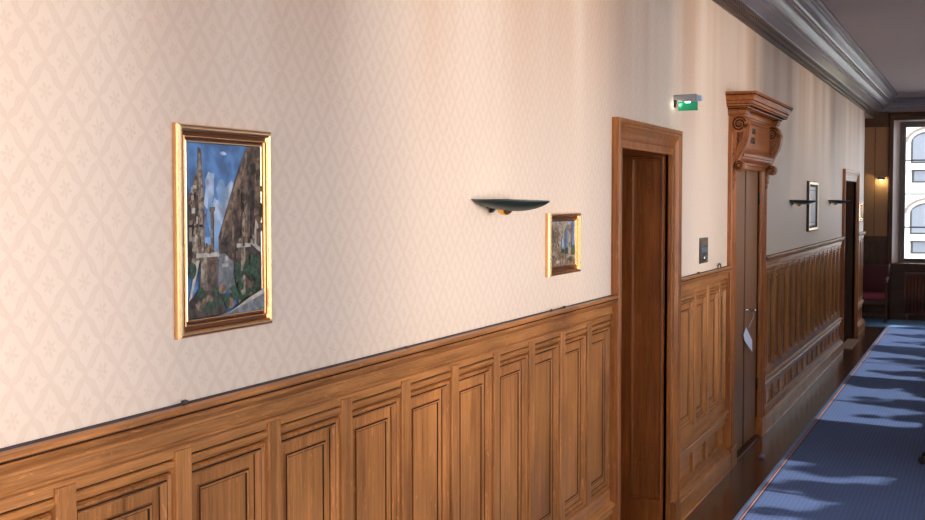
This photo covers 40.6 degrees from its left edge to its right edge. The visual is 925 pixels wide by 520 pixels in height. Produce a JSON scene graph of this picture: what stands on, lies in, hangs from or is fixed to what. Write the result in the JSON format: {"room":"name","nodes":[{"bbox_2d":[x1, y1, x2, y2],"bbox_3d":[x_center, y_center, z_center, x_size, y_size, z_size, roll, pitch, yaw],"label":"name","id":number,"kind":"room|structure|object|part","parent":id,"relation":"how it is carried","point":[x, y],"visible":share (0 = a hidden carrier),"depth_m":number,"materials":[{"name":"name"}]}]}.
{"room":"hotel corridor","nodes":[
{"label":"hotel corridor","id":0,"kind":"room"},
{"bbox_2d":[0,0,872,447],"bbox_3d":[1.806,-0.332,9.484,0.500,3.730,24.900,1,3,23],"label":"wall","id":1,"kind":"structure","parent":0,"point":[386,120],"depth_m":3.68,"materials":[{"name":"paper"}]},
{"bbox_2d":[172,122,271,339],"bbox_3d":[-0.586,-0.075,3.103,0.019,0.507,0.412,1,3,23],"label":"painting","id":2,"kind":"object","parent":1,"relation":"attached to","point":[222,201],"visible":1,"depth_m":3.08,"materials":[{"name":"gilded wood"},{"name":"paint"},{"name":"canvas"}]},
{"bbox_2d":[0,295,618,519],"bbox_3d":[-0.986,1.127,2.220,0.090,1.507,9.030,1,3,23],"label":"wainscoting","id":3,"kind":"structure","parent":1,"relation":"attached to","point":[507,420],"depth_m":3.96,"materials":[{"name":"brown wood"}]},
{"bbox_3d":[-0.923,0.937,2.428,0.037,0.824,0.346,1,3,23],"label":"panel","id":4,"kind":"part","parent":3,"relation":"part of","materials":[{"name":"brown wood"}]},
{"bbox_3d":[-0.765,0.919,2.807,0.037,0.824,0.346,1,3,23],"label":"panel","id":5,"kind":"part","parent":3,"relation":"part of","materials":[{"name":"brown wood"}]},
{"bbox_2d":[181,399,188,404],"bbox_3d":[-0.651,0.334,2.938,0.020,0.014,0.019,-1,3,-13],"label":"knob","id":6,"kind":"object","parent":3,"relation":"on","point":[183,402],"visible":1,"depth_m":2.93,"materials":[{"name":"grey paint"}]},
{"bbox_3d":[-0.606,0.900,3.186,0.037,0.824,0.346,1,3,23],"label":"panel","id":7,"kind":"part","parent":3,"relation":"part of","materials":[{"name":"brown wood"}]},
{"bbox_3d":[-0.447,0.882,3.565,0.037,0.824,0.346,1,3,23],"label":"panel","id":8,"kind":"part","parent":3,"relation":"part of","materials":[{"name":"brown wood"}]},
{"bbox_3d":[-0.288,0.864,3.944,0.037,0.824,0.346,1,3,23],"label":"panel","id":9,"kind":"part","parent":3,"relation":"part of","materials":[{"name":"brown wood"}]},
{"bbox_3d":[-0.129,0.846,4.323,0.037,0.824,0.346,1,3,23],"label":"panel","id":10,"kind":"part","parent":3,"relation":"part of","materials":[{"name":"brown wood"}]},
{"bbox_3d":[0.030,0.828,4.702,0.037,0.824,0.346,1,3,23],"label":"panel","id":11,"kind":"part","parent":3,"relation":"part of","materials":[{"name":"brown wood"}]},
{"bbox_3d":[0.189,0.810,5.082,0.037,0.824,0.346,1,3,23],"label":"panel","id":12,"kind":"part","parent":3,"relation":"part of","materials":[{"name":"brown wood"}]},
{"bbox_3d":[0.348,0.792,5.461,0.037,0.824,0.346,1,3,23],"label":"panel","id":13,"kind":"part","parent":3,"relation":"part of","materials":[{"name":"brown wood"}]},
{"bbox_3d":[0.507,0.774,5.840,0.037,0.824,0.346,1,3,23],"label":"panel","id":14,"kind":"part","parent":3,"relation":"part of","materials":[{"name":"brown wood"}]},
{"bbox_3d":[-0.985,1.618,2.243,0.090,0.525,9.030,1,3,23],"label":"rail","id":15,"kind":"part","parent":3,"relation":"part of","materials":[{"name":"brown wood"}]},
{"bbox_3d":[0.666,0.756,6.220,0.037,0.824,0.348,1,3,23],"label":"panel","id":16,"kind":"part","parent":3,"relation":"part of","materials":[{"name":"brown wood"}]},
{"bbox_2d":[472,199,549,214],"bbox_3d":[0.218,-0.200,4.740,0.237,0.062,0.400,1,3,23],"label":"wall lamp","id":17,"kind":"object","parent":1,"relation":"attached to","point":[503,206],"visible":1,"depth_m":4.64,"materials":[{"name":"black metal"}]},
{"bbox_2d":[545,212,580,276],"bbox_3d":[0.453,-0.073,5.578,0.027,0.276,0.435,1,3,23],"label":"painting","id":18,"kind":"object","parent":1,"relation":"attached to","point":[562,230],"visible":1,"depth_m":5.57,"materials":[{"name":"multicoloured paint"}]},
{"bbox_2d":[608,117,682,519],"bbox_3d":[0.847,0.445,7.090,0.487,2.405,1.424,1,3,23],"label":"door","id":19,"kind":"structure","parent":1,"relation":"in","point":[645,326],"depth_m":7.58,"materials":[{"name":"brown wood"}]},
{"bbox_3d":[1.117,0.424,7.587,0.211,2.101,0.019,1,3,23],"label":"jamb panel","id":20,"kind":"part","parent":19,"relation":"part of","materials":[{"name":"red wood"}]},
{"bbox_2d":[673,94,702,110],"bbox_3d":[1.355,-0.947,7.513,0.168,0.098,0.045,1,3,23],"label":"exit sign","id":21,"kind":"object","parent":1,"relation":"attached to","point":[686,102],"visible":1,"depth_m":7.50,"materials":[{"name":"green plastic"}]},
{"bbox_3d":[1.356,-0.925,7.514,0.117,0.054,0.008,1,3,23],"label":"sign panel","id":22,"kind":"part","parent":21,"relation":"part of","materials":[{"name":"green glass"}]},
{"bbox_2d":[699,237,707,263],"bbox_3d":[1.621,-0.065,8.391,0.014,0.170,0.250,1,3,23],"label":"plate","id":23,"kind":"object","parent":1,"relation":"attached to","point":[703,242],"visible":1,"depth_m":8.36,"materials":[{"name":"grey metal"}]},
{"bbox_2d":[680,266,732,519],"bbox_3d":[1.626,0.830,8.448,0.090,1.507,1.650,1,3,23],"label":"wainscoting","id":24,"kind":"structure","parent":1,"relation":"attached to","point":[705,460],"depth_m":8.49,"materials":[{"name":"brown wood"}]},
{"bbox_3d":[1.418,1.334,8.044,0.018,0.126,0.382,1,3,23],"label":"panel","id":25,"kind":"part","parent":24,"relation":"part of","materials":[{"name":"brown wood"}]},
{"bbox_3d":[1.415,0.670,8.007,0.037,0.824,0.400,1,3,23],"label":"panel","id":26,"kind":"part","parent":24,"relation":"part of","materials":[{"name":"brown wood"}]},
{"bbox_3d":[1.586,1.315,8.444,0.018,0.126,0.322,1,3,23],"label":"panel","id":27,"kind":"part","parent":24,"relation":"part of","materials":[{"name":"brown wood"}]},
{"bbox_3d":[1.583,0.651,8.407,0.037,0.824,0.340,1,3,23],"label":"panel","id":28,"kind":"part","parent":24,"relation":"part of","materials":[{"name":"brown wood"}]},
{"bbox_3d":[1.626,1.321,8.472,0.090,0.525,1.650,1,3,23],"label":"rail","id":29,"kind":"part","parent":24,"relation":"part of","materials":[{"name":"brown wood"}]},
{"bbox_3d":[1.622,0.159,8.418,0.083,0.163,1.650,1,3,23],"label":"cap rail","id":30,"kind":"part","parent":24,"relation":"part of","materials":[{"name":"brown wood"}]},
{"bbox_3d":[1.744,1.297,8.821,0.018,0.126,0.329,1,3,23],"label":"panel","id":31,"kind":"part","parent":24,"relation":"part of","materials":[{"name":"brown wood"}]},
{"bbox_3d":[1.741,0.633,8.784,0.037,0.824,0.347,1,3,23],"label":"panel","id":32,"kind":"part","parent":24,"relation":"part of","materials":[{"name":"brown wood"}]},
{"bbox_3d":[1.879,1.282,9.143,0.018,0.126,0.205,1,3,23],"label":"panel","id":33,"kind":"part","parent":24,"relation":"part of","materials":[{"name":"brown wood"}]},
{"bbox_3d":[1.876,0.618,9.106,0.037,0.824,0.223,1,3,23],"label":"panel","id":34,"kind":"part","parent":24,"relation":"part of","materials":[{"name":"brown wood"}]},
{"bbox_2d":[723,90,792,468],"bbox_3d":[2.167,0.124,9.951,0.622,2.774,1.839,1,3,23],"label":"door","id":35,"kind":"structure","parent":1,"relation":"in","point":[755,140],"depth_m":9.89,"materials":[{"name":"wood"}]},
{"bbox_3d":[2.028,-1.080,9.146,0.145,0.057,0.179,1,3,23],"label":"bed moulding","id":36,"kind":"part","parent":35,"relation":"part of","materials":[{"name":"red wood"}]},
{"bbox_3d":[2.246,0.280,9.926,0.074,2.465,1.600,1,3,23],"label":"casing","id":37,"kind":"part","parent":35,"relation":"part of","materials":[{"name":"red wood"}]},
{"bbox_2d":[744,308,755,350],"bbox_3d":[2.277,0.564,9.915,0.039,0.354,0.198,2,3,35],"label":"hanging sign","id":38,"kind":"object","parent":35,"relation":"hanging from","point":[747,338],"visible":1,"depth_m":9.95,"materials":[{"name":"white paper"}]},
{"bbox_3d":[2.295,-0.784,9.854,0.100,0.147,1.380,1,3,23],"label":"architrave","id":39,"kind":"part","parent":35,"relation":"part of","materials":[{"name":"red wood"}]},
{"bbox_3d":[2.311,-0.964,9.839,0.012,0.202,1.280,1,3,23],"label":"frieze panel","id":40,"kind":"part","parent":35,"relation":"part of","materials":[{"name":"red wood"}]},
{"bbox_2d":[725,90,792,119],"bbox_3d":[2.351,-1.199,9.811,0.222,0.118,1.839,1,3,23],"label":"hood","id":41,"kind":"object","parent":35,"relation":"attached to","point":[759,106],"depth_m":9.23,"materials":[{"name":"red wood"}]},
{"bbox_3d":[2.293,-1.113,9.839,0.097,0.057,1.360,1,3,23],"label":"bed moulding","id":42,"kind":"part","parent":35,"relation":"part of","materials":[{"name":"red wood"}]},
{"bbox_3d":[2.602,-1.146,10.514,0.145,0.057,0.179,1,3,23],"label":"bed moulding","id":43,"kind":"part","parent":35,"relation":"part of","materials":[{"name":"red wood"}]},
{"bbox_2d":[790,200,816,205],"bbox_3d":[3.324,-0.553,12.148,0.237,0.062,0.400,1,3,23],"label":"wall lamp","id":44,"kind":"object","parent":1,"relation":"attached to","point":[797,202],"visible":1,"depth_m":12.04,"materials":[{"name":"black metal"}]},
{"bbox_2d":[765,237,844,432],"bbox_3d":[3.766,0.586,13.552,0.090,1.507,6.270,1,3,23],"label":"wainscoting","id":45,"kind":"structure","parent":1,"relation":"attached to","point":[803,319],"depth_m":12.77,"materials":[{"name":"brown wood"}]},
{"bbox_3d":[2.581,0.538,10.788,0.037,0.824,0.263,1,3,23],"label":"panel","id":46,"kind":"part","parent":45,"relation":"part of","materials":[{"name":"brown wood"}]},
{"bbox_3d":[2.726,1.185,11.162,0.018,0.126,0.322,1,3,23],"label":"panel","id":47,"kind":"part","parent":45,"relation":"part of","materials":[{"name":"brown wood"}]},
{"bbox_3d":[2.723,0.521,11.125,0.037,0.824,0.340,1,3,23],"label":"panel","id":48,"kind":"part","parent":45,"relation":"part of","materials":[{"name":"brown wood"}]},
{"bbox_3d":[2.882,1.168,11.535,0.018,0.126,0.322,1,3,23],"label":"panel","id":49,"kind":"part","parent":45,"relation":"part of","materials":[{"name":"brown wood"}]},
{"bbox_3d":[2.879,0.504,11.498,0.037,0.824,0.340,1,3,23],"label":"panel","id":50,"kind":"part","parent":45,"relation":"part of","materials":[{"name":"brown wood"}]},
{"bbox_3d":[3.039,1.150,11.909,0.018,0.126,0.322,1,3,23],"label":"panel","id":51,"kind":"part","parent":45,"relation":"part of","materials":[{"name":"brown wood"}]},
{"bbox_3d":[3.036,0.486,11.872,0.037,0.824,0.340,1,3,23],"label":"panel","id":52,"kind":"part","parent":45,"relation":"part of","materials":[{"name":"brown wood"}]},
{"bbox_3d":[3.195,1.132,12.282,0.018,0.126,0.322,1,3,23],"label":"panel","id":53,"kind":"part","parent":45,"relation":"part of","materials":[{"name":"brown wood"}]},
{"bbox_3d":[3.192,0.468,12.245,0.037,0.824,0.340,1,3,23],"label":"panel","id":54,"kind":"part","parent":45,"relation":"part of","materials":[{"name":"brown wood"}]},
{"bbox_3d":[3.352,1.114,12.655,0.018,0.126,0.322,1,3,23],"label":"panel","id":55,"kind":"part","parent":45,"relation":"part of","materials":[{"name":"brown wood"}]},
{"bbox_3d":[3.349,0.450,12.618,0.037,0.824,0.340,1,3,23],"label":"panel","id":56,"kind":"part","parent":45,"relation":"part of","materials":[{"name":"brown wood"}]},
{"bbox_3d":[3.508,1.096,13.028,0.018,0.126,0.322,1,3,23],"label":"panel","id":57,"kind":"part","parent":45,"relation":"part of","materials":[{"name":"brown wood"}]},
{"bbox_3d":[3.505,0.432,12.991,0.037,0.824,0.340,1,3,23],"label":"panel","id":58,"kind":"part","parent":45,"relation":"part of","materials":[{"name":"brown wood"}]},
{"bbox_3d":[3.766,1.077,13.576,0.090,0.525,6.270,1,3,23],"label":"rail","id":59,"kind":"part","parent":45,"relation":"part of","materials":[{"name":"brown wood"}]},
{"bbox_3d":[3.664,1.079,13.401,0.018,0.126,0.322,1,3,23],"label":"panel","id":60,"kind":"part","parent":45,"relation":"part of","materials":[{"name":"brown wood"}]},
{"bbox_3d":[3.762,-0.085,13.522,0.083,0.163,6.270,1,3,23],"label":"cap rail","id":61,"kind":"part","parent":45,"relation":"part of","materials":[{"name":"brown wood"}]},
{"bbox_3d":[3.662,0.415,13.364,0.037,0.824,0.340,1,3,23],"label":"panel","id":62,"kind":"part","parent":45,"relation":"part of","materials":[{"name":"brown wood"}]},
{"bbox_3d":[3.821,1.061,13.774,0.018,0.126,0.322,1,3,23],"label":"panel","id":63,"kind":"part","parent":45,"relation":"part of","materials":[{"name":"brown wood"}]},
{"bbox_3d":[3.818,0.397,13.737,0.037,0.824,0.340,1,3,23],"label":"panel","id":64,"kind":"part","parent":45,"relation":"part of","materials":[{"name":"brown wood"}]},
{"bbox_3d":[3.974,0.379,14.110,0.037,0.824,0.340,1,3,23],"label":"panel","id":65,"kind":"part","parent":45,"relation":"part of","materials":[{"name":"brown wood"}]},
{"bbox_3d":[4.131,0.361,14.484,0.037,0.824,0.340,1,3,23],"label":"panel","id":66,"kind":"part","parent":45,"relation":"part of","materials":[{"name":"brown wood"}]},
{"bbox_3d":[4.287,0.343,14.857,0.037,0.824,0.340,1,3,23],"label":"panel","id":67,"kind":"part","parent":45,"relation":"part of","materials":[{"name":"brown wood"}]},
{"bbox_3d":[4.444,0.326,15.230,0.037,0.824,0.340,1,3,23],"label":"panel","id":68,"kind":"part","parent":45,"relation":"part of","materials":[{"name":"brown wood"}]},
{"bbox_3d":[4.600,0.308,15.603,0.037,0.824,0.340,1,3,23],"label":"panel","id":69,"kind":"part","parent":45,"relation":"part of","materials":[{"name":"brown wood"}]},
{"bbox_3d":[4.757,0.290,15.976,0.037,0.824,0.340,1,3,23],"label":"panel","id":70,"kind":"part","parent":45,"relation":"part of","materials":[{"name":"brown wood"}]},
{"bbox_3d":[4.899,0.274,16.317,0.037,0.824,0.270,1,3,23],"label":"panel","id":71,"kind":"part","parent":45,"relation":"part of","materials":[{"name":"brown wood"}]},
{"bbox_2d":[712,0,897,117],"bbox_3d":[2.213,-1.999,9.223,0.392,0.395,24.880,1,3,23],"label":"trim","id":72,"kind":"structure","parent":1,"relation":"attached to","point":[808,32],"depth_m":12.27,"materials":[{"name":"paint"}]},
{"bbox_2d":[806,181,817,231],"bbox_3d":[3.781,-0.582,13.507,0.029,0.535,0.740,1,3,23],"label":"framed print","id":73,"kind":"object","parent":1,"relation":"attached to","point":[812,186],"visible":1,"depth_m":13.51,"materials":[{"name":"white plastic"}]},
{"bbox_2d":[828,200,849,204],"bbox_3d":[4.552,-0.693,15.077,0.237,0.062,0.400,1,3,23],"label":"wall lamp","id":74,"kind":"object","parent":1,"relation":"attached to","point":[835,202],"visible":1,"depth_m":14.98,"materials":[{"name":"black metal"}]},
{"bbox_2d":[838,169,859,345],"bbox_3d":[5.187,-0.047,17.452,0.480,2.400,1.970,1,3,23],"label":"door","id":75,"kind":"structure","parent":1,"relation":"in","point":[848,327],"depth_m":18.16,"materials":[{"name":"red wood"}]},
{"bbox_2d":[859,203,862,221],"bbox_3d":[5.930,-0.712,18.634,0.033,0.273,0.580,1,3,23],"label":"framed print","id":76,"kind":"object","parent":1,"relation":"attached to","point":[860,204],"visible":0.8,"depth_m":18.72,"materials":[{"name":"gold plastic"}]},
{"bbox_2d":[857,231,865,335],"bbox_3d":[5.992,0.333,18.864,0.090,1.507,1.100,1,3,23],"label":"trim","id":77,"kind":"structure","parent":1,"relation":"attached to","point":[861,322],"depth_m":18.98,"materials":[{"name":"brown wood"}]},
{"bbox_3d":[5.968,0.152,18.867,0.037,0.824,0.235,1,3,23],"label":"panel","id":78,"kind":"part","parent":77,"relation":"part of","materials":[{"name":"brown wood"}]},
{"bbox_3d":[5.992,0.823,18.887,0.090,0.525,1.100,1,3,23],"label":"rail","id":79,"kind":"part","parent":77,"relation":"part of","materials":[{"name":"brown wood"}]},
{"bbox_3d":[6.084,0.139,19.143,0.037,0.824,0.235,1,3,23],"label":"panel","id":80,"kind":"part","parent":77,"relation":"part of","materials":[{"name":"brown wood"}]},
{"bbox_3d":[5.989,-0.339,18.833,0.083,0.163,1.100,1,3,23],"label":"cap rail","id":81,"kind":"part","parent":77,"relation":"part of","materials":[{"name":"brown wood"}]},
{"bbox_2d":[684,326,884,519],"bbox_3d":[2.905,1.697,9.228,6.400,0.300,25.500,1,3,23],"label":"floor","id":82,"kind":"structure","parent":0,"point":[724,502],"depth_m":10.22,"materials":[{"name":"brown wood"}]},
{"bbox_2d":[733,327,924,519],"bbox_3d":[3.243,1.583,8.365,2.415,0.009,23.380,1,3,23],"label":"runner rug","id":83,"kind":"object","parent":82,"relation":"on","point":[857,458],"visible":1,"depth_m":9.77,"materials":[{"name":"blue carpet"}]},
{"bbox_2d":[918,452,924,464],"bbox_3d":[3.759,1.013,9.292,0.683,1.039,0.660,1,3,23],"label":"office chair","id":84,"kind":"object","parent":83,"relation":"on","point":[921,459],"visible":1,"depth_m":9.36,"materials":[{"name":"black plastic"}]},
{"bbox_2d":[843,339,859,349],"bbox_3d":[5.336,1.158,17.236,0.165,0.014,1.220,1,3,23],"label":"doormat","id":85,"kind":"object","parent":82,"relation":"on","point":[849,344],"visible":0.75,"depth_m":17.23,"materials":[{"name":"brown fabric"}]},
{"bbox_2d":[863,318,924,327],"bbox_3d":[7.053,1.022,20.137,5.170,0.009,1.265,1,3,23],"label":"carpet","id":86,"kind":"object","parent":82,"relation":"on","point":[868,322],"visible":0.44,"depth_m":20.08,"materials":[{"name":"blue carpet"}]},
{"bbox_2d":[862,263,889,322],"bbox_3d":[6.656,0.529,20.473,0.628,0.940,0.559,1,3,23],"label":"armchair","id":87,"kind":"object","parent":86,"relation":"on","point":[876,278],"visible":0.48,"depth_m":20.56,"materials":[{"name":"red fabric"}]},
{"bbox_3d":[6.658,0.587,20.480,0.560,0.105,0.510,1,3,23],"label":"seat","id":88,"kind":"part","parent":87,"relation":"part of","materials":[{"name":"red fabric"}]},
{"bbox_3d":[6.660,0.674,20.489,0.580,0.070,0.500,1,3,23],"label":"seat frame","id":89,"kind":"part","parent":87,"relation":"part of","materials":[{"name":"brown wood"}]},
{"bbox_3d":[6.747,0.317,20.680,0.580,0.485,0.090,1,3,23],"label":"backrest","id":90,"kind":"part","parent":87,"relation":"part of","materials":[{"name":"red fabric"}]},
{"bbox_3d":[6.829,0.688,20.169,0.068,0.647,0.068,1,3,23],"label":"leg","id":91,"kind":"part","parent":87,"relation":"part of","materials":[{"name":"brown wood"}]},
{"bbox_3d":[7.010,0.523,20.593,0.048,0.940,0.064,1,3,23],"label":"leg","id":92,"kind":"part","parent":87,"relation":"part of","materials":[{"name":"brown wood"}]},
{"bbox_2d":[904,272,924,319],"bbox_3d":[7.921,0.611,20.348,1.387,0.790,0.120,1,3,23],"label":"radiator","id":93,"kind":"object","parent":86,"relation":"on","point":[910,274],"visible":1,"depth_m":20.52,"materials":[{"name":"brown"}]},
{"bbox_2d":[822,0,924,92],"bbox_3d":[2.628,-2.284,9.155,5.800,0.200,25.500,1,3,23],"label":"ceiling","id":94,"kind":"structure","parent":0,"point":[891,33],"depth_m":13.17,"materials":[{"name":"paint"}]},
{"bbox_2d":[863,111,924,263],"bbox_3d":[7.535,-0.871,20.759,5.550,3.730,0.350,1,3,23],"label":"wall","id":95,"kind":"structure","parent":0,"point":[875,154],"depth_m":20.82,"materials":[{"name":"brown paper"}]},
{"bbox_2d":[862,112,888,318],"bbox_3d":[5.980,-0.752,21.211,2.336,3.450,0.030,1,3,23],"label":"trim","id":96,"kind":"structure","parent":95,"relation":"attached to","point":[874,247],"depth_m":20.85,"materials":[{"name":"brown wood"}]},
{"bbox_2d":[880,93,924,111],"bbox_3d":[8.230,-2.570,20.072,3.100,0.290,0.230,1,3,23],"label":"trim","id":97,"kind":"structure","parent":95,"relation":"attached to","point":[903,101],"depth_m":20.46,"materials":[{"name":"paint"}]},
{"bbox_2d":[887,112,924,318],"bbox_3d":[8.050,-0.709,20.502,2.030,3.432,0.340,1,3,23],"label":"window","id":98,"kind":"structure","parent":95,"relation":"in","point":[899,122],"depth_m":20.80,"materials":[{"name":"brown wood"}]},
{"bbox_3d":[7.996,-2.316,20.297,1.876,0.052,0.018,1,3,23],"label":"head casing","id":99,"kind":"part","parent":98,"relation":"part of","materials":[{"name":"brown wood"}]},
{"bbox_3d":[8.101,-1.107,20.603,1.694,2.363,0.080,1,3,23],"label":"frame","id":100,"kind":"part","parent":98,"relation":"part of","materials":[{"name":"brown"}]},
{"bbox_3d":[7.732,-1.115,20.760,0.802,2.273,0.054,1,3,23],"label":"sash","id":101,"kind":"part","parent":98,"relation":"part of","materials":[{"name":"brown"}]},
{"bbox_2d":[891,263,924,319],"bbox_3d":[7.994,0.542,20.428,1.876,0.940,0.030,1,3,23],"label":"trim","id":102,"kind":"structure","parent":95,"relation":"attached to","point":[898,269],"depth_m":20.73,"materials":[{"name":"brown wood"}]},
{"label":"outside","id":103,"kind":"structure","parent":0,"visible":0},
{"bbox_3d":[27.674,5.059,32.055,150.000,0.200,160.000,1,3,23],"label":"ground","id":104,"kind":"structure","parent":103,"visible":0},
{"bbox_2d":[904,127,924,257],"bbox_3d":[24.651,-8.531,63.064,30.600,24.000,8.800,1,3,23],"label":"building","id":105,"kind":"structure","parent":104,"relation":"on","point":[915,136],"depth_m":60.08,"materials":[{"name":"stone"}]},
{"bbox_3d":[22.431,-0.989,59.850,2.360,0.140,0.300,1,3,23],"label":"sill","id":106,"kind":"part","parent":105,"relation":"part of","materials":[{"name":"paint"}]},
{"bbox_3d":[22.450,-2.616,59.819,2.500,0.793,0.200,1,3,23],"label":"arch moulding","id":107,"kind":"part","parent":105,"relation":"part of","materials":[{"name":"white paint"}]},
{"bbox_3d":[22.431,-4.396,59.688,2.360,0.140,0.300,1,3,23],"label":"sill","id":108,"kind":"part","parent":105,"relation":"part of","materials":[{"name":"paint"}]},
{"bbox_3d":[22.441,-0.092,59.916,2.260,0.160,0.250,1,3,23],"label":"sill","id":109,"kind":"part","parent":105,"relation":"part of","materials":[{"name":"stone"}]},
{"bbox_3d":[22.450,-6.022,59.656,2.500,0.793,0.200,1,3,23],"label":"arch moulding","id":110,"kind":"part","parent":105,"relation":"part of","materials":[{"name":"white paint"}]},
{"bbox_3d":[22.441,-3.498,59.754,2.260,0.160,0.250,1,3,23],"label":"sill","id":111,"kind":"part","parent":105,"relation":"part of","materials":[{"name":"paint"}]},
{"bbox_2d":[912,205,924,232],"bbox_3d":[22.443,-1.984,59.830,1.760,1.369,0.040,1,3,23],"label":"window","id":112,"kind":"structure","parent":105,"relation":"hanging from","point":[918,211],"depth_m":60.04,"materials":[{"name":"grey"}]},
{"bbox_3d":[22.445,-0.611,59.900,1.620,0.480,0.030,1,3,23],"label":"pane","id":113,"kind":"part","parent":105,"relation":"part of","materials":[{"name":"grey"}]},
{"bbox_2d":[913,134,924,161],"bbox_3d":[22.442,-5.390,59.668,1.760,1.369,0.040,1,3,23],"label":"window","id":114,"kind":"structure","parent":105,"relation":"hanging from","point":[918,139],"depth_m":59.89,"materials":[{"name":"grey"}]},
{"bbox_3d":[22.444,-4.018,59.738,1.620,0.480,0.030,1,3,23],"label":"pane","id":115,"kind":"part","parent":105,"relation":"part of","materials":[{"name":"grey"}]}
]}

